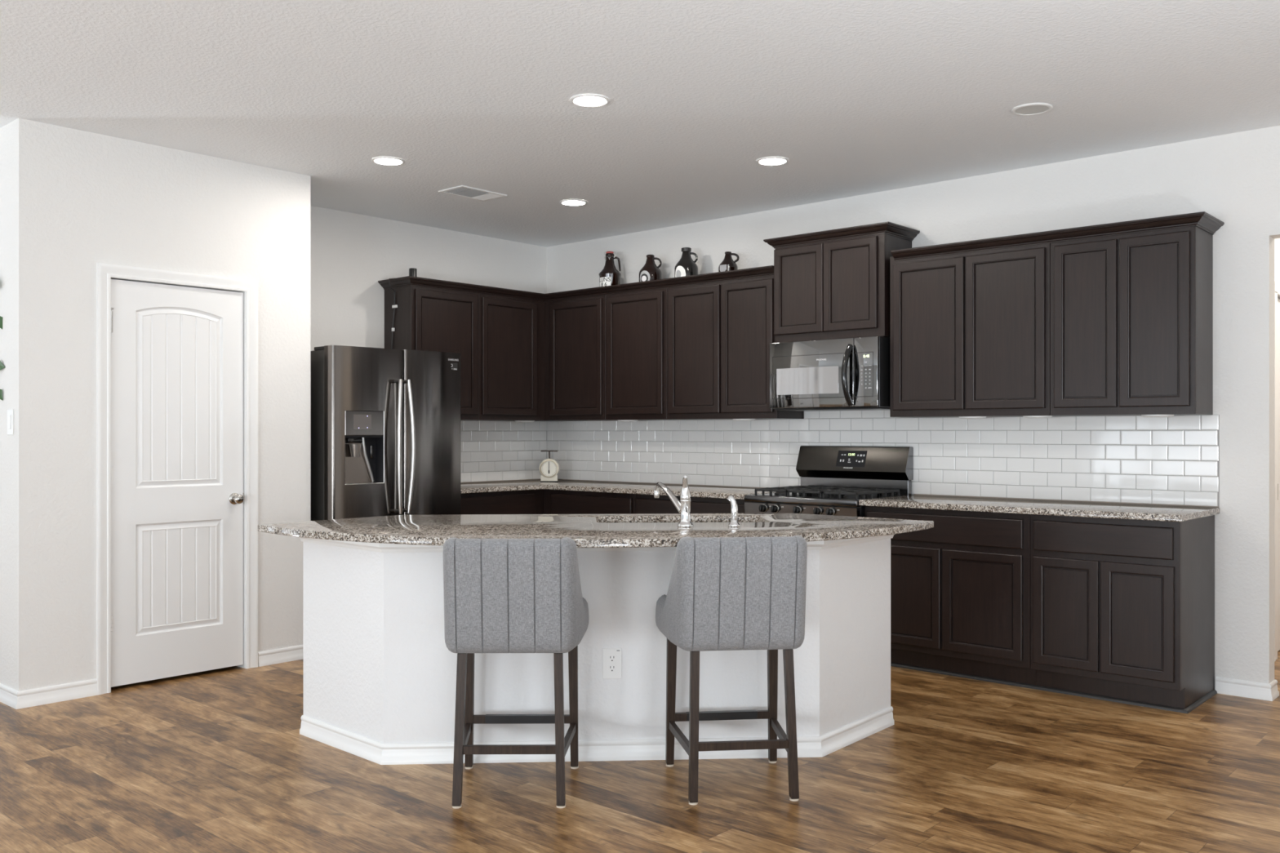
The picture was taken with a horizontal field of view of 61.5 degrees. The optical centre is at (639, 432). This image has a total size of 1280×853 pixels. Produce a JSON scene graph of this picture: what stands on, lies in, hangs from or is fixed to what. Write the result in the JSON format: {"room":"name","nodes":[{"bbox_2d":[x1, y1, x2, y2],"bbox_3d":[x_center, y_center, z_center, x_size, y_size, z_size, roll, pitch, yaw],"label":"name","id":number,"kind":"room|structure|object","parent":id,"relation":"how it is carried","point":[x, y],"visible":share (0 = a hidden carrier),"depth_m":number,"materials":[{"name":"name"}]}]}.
{"room":"kitchen","nodes":[
{"label":"kitchen","id":0,"kind":"room"},
{"bbox_2d":[0,123,9,687],"bbox_3d":[-4.876,-0.089,6.846,5.200,2.743,0.115,0,0,42],"label":"wall","id":1,"kind":"structure","parent":0,"point":[4,131],"depth_m":5.12,"materials":[{"name":"white paint"}]},
{"bbox_2d":[0,315,4,400],"bbox_3d":[-3.103,-0.487,5.165,0.200,0.761,0.040,0,0,38],"label":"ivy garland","id":2,"kind":"object","parent":1,"relation":"attached to","point":[2,366],"visible":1,"depth_m":5.13,"materials":[{"name":"green plant"}]},
{"bbox_2d":[7,408,13,435],"bbox_3d":[-2.965,-0.047,5.060,0.072,0.120,0.010,0,0,42],"label":"light switch","id":3,"kind":"object","parent":1,"relation":"attached to","point":[10,412],"visible":1,"depth_m":5.05,"materials":[{"name":"white plastic"}]},
{"bbox_2d":[0,678,97,709],"bbox_3d":[-4.755,1.244,6.883,5.332,0.078,0.365,0,0,42],"label":"baseboard","id":4,"kind":"structure","parent":1,"relation":"attached to","point":[16,700],"depth_m":5.09,"materials":[{"name":"white paint"}]},
{"bbox_2d":[9,118,311,691],"bbox_3d":[-2.425,-0.089,5.602,0.115,2.743,1.517,0,0,42],"label":"wall","id":5,"kind":"structure","parent":0,"point":[79,200],"depth_m":5.23,"materials":[{"name":"white paint"}]},
{"bbox_2d":[96,262,257,694],"bbox_3d":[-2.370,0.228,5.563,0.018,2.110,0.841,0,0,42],"label":"trim","id":6,"kind":"structure","parent":5,"relation":"attached to","point":[104,272],"depth_m":5.32,"materials":[{"name":"white paint"}]},
{"bbox_2d":[111,279,244,687],"bbox_3d":[-2.383,0.252,5.556,0.103,2.019,0.730,0,0,42],"label":"door","id":7,"kind":"structure","parent":5,"relation":"in","point":[177,495],"depth_m":5.56,"materials":[{"name":"white paint"}]},
{"bbox_2d":[311,205,546,421],"bbox_3d":[-1.617,-0.089,7.584,0.115,2.743,2.518,0,0,42],"label":"wall","id":8,"kind":"structure","parent":0,"point":[351,252],"depth_m":7.31,"materials":[{"name":"white paint"}]},
{"bbox_2d":[384,285,478,420],"bbox_3d":[-1.435,-0.545,7.457,0.324,0.917,0.577,0,0,42],"label":"upper cabinet","id":9,"kind":"object","parent":8,"relation":"attached to","point":[426,318],"visible":0.61,"depth_m":7.33,"materials":[{"name":"brown wood"}]},
{"bbox_2d":[388,278,397,348],"bbox_3d":[-1.659,-0.775,7.260,0.064,0.526,0.111,0,0,42],"label":"power cable","id":10,"kind":"object","parent":9,"relation":"attached to","point":[394,306],"visible":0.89,"depth_m":7.26,"materials":[{"name":"black plastic"}]},
{"bbox_2d":[408,267,417,276],"bbox_3d":[-1.539,-1.056,7.285,0.052,0.104,0.052,0,0,42],"label":"canister","id":11,"kind":"object","parent":9,"relation":"on","point":[412,272],"visible":0.48,"depth_m":7.26,"materials":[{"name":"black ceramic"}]},
{"bbox_2d":[377,265,773,302],"bbox_3d":[-0.463,-1.001,6.992,2.392,0.054,1.279,0,0,42],"label":"crown molding","id":12,"kind":"structure","parent":9,"relation":"attached to","point":[763,271],"depth_m":7.32,"materials":[{"name":"brown wood"}]},
{"bbox_2d":[461,420,546,483],"bbox_3d":[-1.214,0.142,7.937,0.016,0.457,1.455,0,0,42],"label":"tile backsplash","id":13,"kind":"structure","parent":8,"relation":"attached to","point":[492,451],"depth_m":8.12,"materials":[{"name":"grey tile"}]},
{"bbox_2d":[474,293,558,421],"bbox_3d":[-0.929,-0.545,8.024,0.324,0.917,0.940,0,0,42],"label":"upper cabinet","id":14,"kind":"object","parent":8,"relation":"attached to","point":[512,331],"visible":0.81,"depth_m":7.80,"materials":[{"name":"brown wood"}]},
{"bbox_2d":[515,420,534,422],"bbox_3d":[-0.863,-0.080,8.036,0.146,0.012,0.146,0,0,42],"label":"puck light","id":15,"kind":"object","parent":14,"relation":"attached to","point":[515,420],"visible":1,"depth_m":7.97,"materials":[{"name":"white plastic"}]},
{"bbox_2d":[0,0,1279,247],"bbox_3d":[-1.746,-1.510,4.496,13.400,0.100,14.100,0,0,42],"label":"ceiling","id":16,"kind":"structure","parent":0,"point":[860,97],"depth_m":4.59,"materials":[{"name":"white paint"}]},
{"bbox_2d":[371,156,404,165],"bbox_3d":[-1.353,-1.456,5.780,0.178,0.008,0.178,0,0,42],"label":"recessed light","id":17,"kind":"object","parent":16,"relation":"in","point":[387,161],"visible":1,"depth_m":5.78,"materials":[{"name":"white paint"}]},
{"bbox_2d":[438,185,507,201],"bbox_3d":[-1.018,-1.455,6.559,0.228,0.010,0.355,0,0,42],"label":"ceiling vent","id":18,"kind":"object","parent":16,"relation":"in","point":[463,191],"visible":1,"depth_m":6.55,"materials":[{"name":"white metal"}]},
{"bbox_2d":[560,199,587,205],"bbox_3d":[-0.421,-1.456,6.825,0.178,0.008,0.178,0,0,42],"label":"recessed light","id":19,"kind":"object","parent":16,"relation":"in","point":[567,202],"visible":1,"depth_m":6.82,"materials":[{"name":"white paint"}]},
{"bbox_2d":[569,93,610,106],"bbox_3d":[-0.220,-1.456,4.726,0.178,0.008,0.178,0,0,42],"label":"recessed light","id":20,"kind":"object","parent":16,"relation":"in","point":[583,100],"visible":1,"depth_m":4.71,"materials":[{"name":"white paint"}]},
{"bbox_2d":[755,156,789,165],"bbox_3d":[0.713,-1.456,5.781,0.178,0.008,0.178,0,0,42],"label":"recessed light","id":21,"kind":"object","parent":16,"relation":"in","point":[767,161],"visible":1,"depth_m":5.78,"materials":[{"name":"white paint"}]},
{"bbox_2d":[1011,102,1053,115],"bbox_3d":[1.769,-1.456,4.853,0.178,0.008,0.178,0,0,42],"label":"recessed light","id":22,"kind":"object","parent":16,"relation":"in","point":[1033,108],"visible":1,"depth_m":4.85,"materials":[{"name":"white paint"}]},
{"bbox_2d":[0,649,1279,852],"bbox_3d":[-0.582,1.333,5.803,13.400,0.100,10.600,0,0,42],"label":"floor","id":23,"kind":"structure","parent":0,"point":[215,761],"depth_m":3.88,"materials":[{"name":"brown wood"}]},
{"bbox_2d":[311,345,461,520],"bbox_3d":[-1.706,0.393,6.673,0.904,1.779,0.928,0,0,42],"label":"refrigerator","id":24,"kind":"object","parent":23,"relation":"on","point":[386,423],"visible":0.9,"depth_m":6.34,"materials":[{"name":"grey metal"}]},
{"bbox_2d":[461,488,543,514],"bbox_3d":[-0.993,0.843,7.738,0.609,0.880,1.451,0,0,42],"label":"base cabinet","id":25,"kind":"object","parent":23,"relation":"on","point":[526,501],"visible":0.04,"depth_m":7.36,"materials":[{"name":"brown wood"}]},
{"bbox_2d":[461,480,775,499],"bbox_3d":[-0.326,0.387,7.143,2.398,0.031,1.456,0,0,42],"label":"countertop","id":26,"kind":"structure","parent":25,"relation":"on","point":[722,492],"depth_m":7.29,"materials":[{"name":"grey stone"}]},
{"bbox_2d":[538,450,559,481],"bbox_3d":[-0.680,0.254,8.071,0.152,0.234,0.100,0,0,-1],"label":"kitchen scale","id":27,"kind":"object","parent":26,"relation":"on","point":[548,468],"visible":1,"depth_m":8.03,"materials":[{"name":"beige metal"}]},
{"bbox_2d":[443,537,588,808],"bbox_3d":[-0.450,0.823,3.895,0.513,0.920,0.520,0,0,0],"label":"bar stool","id":28,"kind":"object","parent":23,"relation":"on","point":[501,595],"visible":1,"depth_m":3.67,"materials":[{"name":"grey fabric"}]},
{"bbox_2d":[543,488,635,514],"bbox_3d":[-0.170,0.843,7.572,0.876,0.880,0.609,0,0,42],"label":"base cabinet","id":29,"kind":"object","parent":23,"relation":"on","point":[555,501],"visible":0.08,"depth_m":7.34,"materials":[{"name":"brown wood"}]},
{"bbox_2d":[298,533,894,764],"bbox_3d":[-0.165,0.851,4.628,2.582,0.864,0.893,0,0,-3],"label":"kitchen island","id":30,"kind":"object","parent":23,"relation":"on","point":[380,669],"visible":0.48,"depth_m":4.22,"materials":[{"name":"speckled granite"},{"name":"paint"},{"name":"white paint"}]},
{"bbox_2d":[257,513,933,547],"bbox_3d":[-0.157,0.404,4.500,2.904,0.030,1.220,0,0,-3],"label":"island countertop","id":31,"kind":"structure","parent":30,"relation":"on","point":[635,530],"depth_m":4.34,"materials":[{"name":"stone"}]},
{"bbox_2d":[653,475,693,526],"bbox_3d":[0.128,0.283,4.561,0.068,0.210,0.336,0,0,-28],"label":"kitchen faucet","id":32,"kind":"object","parent":31,"relation":"on","point":[683,508],"visible":1,"depth_m":4.43,"materials":[{"name":"silver metal"}]},
{"bbox_2d":[727,495,740,526],"bbox_3d":[0.388,0.325,4.449,0.055,0.127,0.052,0,0,-3],"label":"sprayer","id":33,"kind":"object","parent":31,"relation":"on","point":[734,508],"visible":1,"depth_m":4.44,"materials":[{"name":"silver metal"}]},
{"bbox_2d":[602,648,622,679],"bbox_3d":[-0.109,0.905,4.209,0.076,0.120,0.007,0,0,-3],"label":"wall outlet","id":34,"kind":"object","parent":30,"relation":"attached to","point":[611,657],"visible":1,"depth_m":4.21,"materials":[{"name":"white plastic"}]},
{"bbox_2d":[608,654,616,662],"bbox_3d":[-0.109,0.886,4.207,0.033,0.033,0.002,0,0,-3],"label":"receptacle","id":35,"kind":"object","parent":34,"relation":"attached to","point":[611,658],"depth_m":4.21,"materials":[{"name":"white plastic"}]},
{"bbox_2d":[608,664,616,672],"bbox_3d":[-0.109,0.925,4.207,0.033,0.033,0.002,0,0,-3],"label":"receptacle","id":36,"kind":"object","parent":34,"relation":"attached to","point":[611,668],"depth_m":4.21,"materials":[{"name":"white plastic"}]},
{"bbox_2d":[635,493,749,513],"bbox_3d":[0.503,0.843,6.971,0.924,0.880,0.609,0,0,42],"label":"base cabinet","id":37,"kind":"object","parent":23,"relation":"on","point":[644,504],"visible":0.02,"depth_m":6.75,"materials":[{"name":"brown wood"}]},
{"bbox_2d":[655,535,807,804],"bbox_3d":[0.338,0.823,3.946,0.513,0.920,0.520,0,0,-6],"label":"bar stool","id":38,"kind":"object","parent":23,"relation":"on","point":[724,593],"visible":1,"depth_m":3.72,"materials":[{"name":"grey fabric"}]},
{"bbox_2d":[744,445,913,517],"bbox_3d":[1.106,0.674,6.368,0.762,1.176,0.686,0,0,42],"label":"gas range","id":39,"kind":"object","parent":23,"relation":"on","point":[834,479],"visible":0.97,"depth_m":6.39,"materials":[{"name":"black metal"}]},
{"bbox_2d":[744,493,902,506],"bbox_3d":[1.115,0.392,6.378,0.762,0.037,0.642,0,0,42],"label":"cooktop","id":40,"kind":"object","parent":39,"relation":"in","point":[776,500],"depth_m":6.18,"materials":[{"name":"black metal"}]},
{"bbox_2d":[864,506,1035,684],"bbox_3d":[1.774,0.843,5.839,0.924,0.880,0.609,0,0,42],"label":"base cabinet","id":41,"kind":"object","parent":23,"relation":"on","point":[960,586],"visible":0.7,"depth_m":5.55,"materials":[{"name":"brown wood"}]},
{"bbox_2d":[858,494,1219,521],"bbox_3d":[2.026,0.387,5.591,1.636,0.031,0.644,0,0,42],"label":"countertop","id":42,"kind":"structure","parent":41,"relation":"on","point":[1071,508],"depth_m":5.37,"materials":[{"name":"grey stone"}]},
{"bbox_2d":[890,662,1217,713],"bbox_3d":[2.058,1.274,5.629,1.626,0.018,0.510,0,0,42],"label":"trim","id":43,"kind":"structure","parent":41,"relation":"attached to","point":[1212,693],"depth_m":5.27,"materials":[{"name":"brown wood"}]},
{"bbox_2d":[1030,514,1214,708],"bbox_3d":[2.376,0.843,5.303,0.685,0.880,0.609,0,0,42],"label":"base cabinet","id":44,"kind":"object","parent":23,"relation":"on","point":[1120,608],"visible":0.95,"depth_m":5.07,"materials":[{"name":"brown wood"}]},
{"bbox_2d":[546,125,1279,689],"bbox_3d":[2.437,-0.089,5.734,8.630,2.743,0.115,0,0,42],"label":"wall","id":45,"kind":"structure","parent":0,"point":[1233,178],"depth_m":5.34,"materials":[{"name":"white paint"}]},
{"bbox_2d":[545,294,605,421],"bbox_3d":[-0.384,-0.545,7.953,0.622,0.917,0.324,0,0,42],"label":"upper cabinet","id":46,"kind":"object","parent":45,"relation":"attached to","point":[575,328],"visible":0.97,"depth_m":7.83,"materials":[{"name":"brown wood"}]},
{"bbox_2d":[599,251,621,286],"bbox_3d":[-0.219,-1.157,7.796,0.160,0.307,0.160,0,0,-3],"label":"bottle","id":47,"kind":"object","parent":46,"relation":"on","point":[609,275],"visible":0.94,"depth_m":7.75,"materials":[{"name":"brown glass"}]},
{"bbox_2d":[605,288,674,420],"bbox_3d":[0.062,-0.545,7.555,0.569,0.917,0.324,0,0,42],"label":"upper cabinet","id":48,"kind":"object","parent":45,"relation":"attached to","point":[636,322],"visible":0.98,"depth_m":7.43,"materials":[{"name":"brown wood"}]},
{"bbox_2d":[617,419,638,422],"bbox_3d":[-0.085,-0.080,7.623,0.146,0.012,0.146,0,0,42],"label":"puck light","id":49,"kind":"object","parent":48,"relation":"attached to","point":[621,420],"visible":1,"depth_m":7.56,"materials":[{"name":"white plastic"}]},
{"bbox_2d":[639,254,662,281],"bbox_3d":[0.072,-1.122,7.537,0.160,0.238,0.160,0,0,-3],"label":"bottle","id":50,"kind":"object","parent":48,"relation":"on","point":[650,271],"visible":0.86,"depth_m":7.48,"materials":[{"name":"brown glass"}]},
{"bbox_2d":[666,275,804,419],"bbox_3d":[0.609,-0.545,7.068,0.892,0.917,0.324,0,0,42],"label":"upper cabinet","id":51,"kind":"object","parent":45,"relation":"attached to","point":[720,335],"visible":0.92,"depth_m":6.93,"materials":[{"name":"brown wood"}]},
{"bbox_2d":[674,247,697,277],"bbox_3d":[0.315,-1.127,7.321,0.160,0.254,0.160,0,0,-3],"label":"bottle","id":52,"kind":"object","parent":51,"relation":"on","point":[686,266],"visible":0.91,"depth_m":7.27,"materials":[{"name":"black glass"}]},
{"bbox_2d":[718,251,739,271],"bbox_3d":[0.581,-1.095,7.084,0.126,0.184,0.126,0,0,-38],"label":"bottle","id":53,"kind":"object","parent":51,"relation":"on","point":[727,264],"visible":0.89,"depth_m":7.05,"materials":[{"name":"brown glass"}]},
{"bbox_2d":[733,418,755,421],"bbox_3d":[0.673,-0.080,6.948,0.146,0.012,0.146,0,0,42],"label":"puck light","id":54,"kind":"object","parent":51,"relation":"attached to","point":[735,420],"visible":1,"depth_m":6.89,"materials":[{"name":"white plastic"}]},
{"bbox_2d":[773,233,911,342],"bbox_3d":[1.218,-0.848,6.508,0.754,0.598,0.349,0,0,42],"label":"upper cabinet","id":55,"kind":"object","parent":45,"relation":"attached to","point":[836,289],"visible":0.92,"depth_m":6.36,"materials":[{"name":"brown wood"}]},
{"bbox_2d":[769,336,889,411],"bbox_3d":[1.175,-0.339,6.454,0.742,0.414,0.467,0,0,42],"label":"microwave","id":56,"kind":"object","parent":55,"relation":"attached to","point":[846,374],"visible":0.99,"depth_m":6.29,"materials":[{"name":"black metal"}]},
{"bbox_2d":[763,221,919,248],"bbox_3d":[1.208,-1.162,6.497,0.857,0.054,0.378,0,0,42],"label":"crown molding","id":57,"kind":"structure","parent":55,"relation":"attached to","point":[887,228],"depth_m":6.31,"materials":[{"name":"brown wood"}]},
{"bbox_2d":[546,409,1219,507],"bbox_3d":[1.055,0.104,6.878,4.796,0.533,0.016,0,0,42],"label":"tile backsplash","id":58,"kind":"structure","parent":45,"relation":"attached to","point":[1174,460],"depth_m":6.20,"materials":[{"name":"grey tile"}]},
{"bbox_2d":[889,243,1066,417],"bbox_3d":[1.865,-0.545,5.949,0.914,0.917,0.324,0,0,42],"label":"upper cabinet","id":59,"kind":"object","parent":45,"relation":"attached to","point":[970,332],"visible":0.99,"depth_m":5.80,"materials":[{"name":"brown wood"}]},
{"bbox_2d":[958,416,986,418],"bbox_3d":[1.830,-0.080,5.917,0.146,0.012,0.146,0,0,42],"label":"puck light","id":60,"kind":"object","parent":59,"relation":"attached to","point":[960,417],"visible":1,"depth_m":5.86,"materials":[{"name":"white plastic"}]},
{"bbox_2d":[1022,415,1052,417],"bbox_3d":[2.099,-0.080,5.678,0.146,0.012,0.146,0,0,42],"label":"puck light","id":61,"kind":"object","parent":59,"relation":"attached to","point":[1024,416],"visible":1,"depth_m":5.62,"materials":[{"name":"white plastic"}]},
{"bbox_2d":[890,211,1224,261],"bbox_3d":[2.143,-1.001,5.681,1.622,0.054,0.354,0,0,42],"label":"crown molding","id":62,"kind":"structure","parent":59,"relation":"attached to","point":[1203,220],"depth_m":5.45,"materials":[{"name":"brown wood"}]},
{"bbox_2d":[1050,226,1213,416],"bbox_3d":[2.464,-0.545,5.415,0.686,0.917,0.324,0,0,42],"label":"upper cabinet","id":63,"kind":"object","parent":45,"relation":"attached to","point":[1131,314],"visible":0.99,"depth_m":5.27,"materials":[{"name":"brown wood"}]},
{"bbox_2d":[1141,414,1173,417],"bbox_3d":[2.543,-0.080,5.282,0.146,0.012,0.146,0,0,42],"label":"puck light","id":64,"kind":"object","parent":63,"relation":"attached to","point":[1143,415],"visible":0.97,"depth_m":5.22,"materials":[{"name":"white plastic"}]},
{"bbox_2d":[1215,656,1279,701],"bbox_3d":[3.265,1.244,5.591,0.247,0.078,1.037,0,0,42],"label":"baseboard","id":65,"kind":"structure","parent":45,"relation":"attached to","point":[1242,688],"depth_m":5.20,"materials":[{"name":"white paint"}]},
{"bbox_2d":[1274,238,1279,298],"bbox_3d":[4.634,-0.089,5.997,1.900,2.743,3.200,0,0,42],"label":"wall","id":66,"kind":"structure","parent":0,"point":[1277,241],"depth_m":6.13,"materials":[{"name":"white paint"}]},
{"bbox_2d":[1274,280,1279,659],"bbox_3d":[3.850,0.218,6.362,0.014,2.130,0.888,0,0,42],"label":"trim","id":67,"kind":"structure","parent":66,"relation":"attached to","point":[1277,286],"depth_m":6.05,"materials":[{"name":"white paint"}]},
{"bbox_2d":[1277,297,1279,651],"bbox_3d":[3.828,0.247,6.382,0.075,2.048,0.758,0,0,42],"label":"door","id":68,"kind":"structure","parent":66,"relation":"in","point":[1278,300],"depth_m":6.25,"materials":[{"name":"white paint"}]},
{"bbox_3d":[-2.599,-0.089,6.696,1.600,2.743,0.115,0,0,42],"label":"wall","id":69,"kind":"structure","parent":0,"visible":0},
{"bbox_2d":[257,644,302,666],"bbox_3d":[-2.233,1.244,6.240,0.712,0.078,0.342,0,0,42],"label":"baseboard","id":70,"kind":"structure","parent":69,"relation":"attached to","point":[274,656],"depth_m":5.97,"materials":[{"name":"white paint"}]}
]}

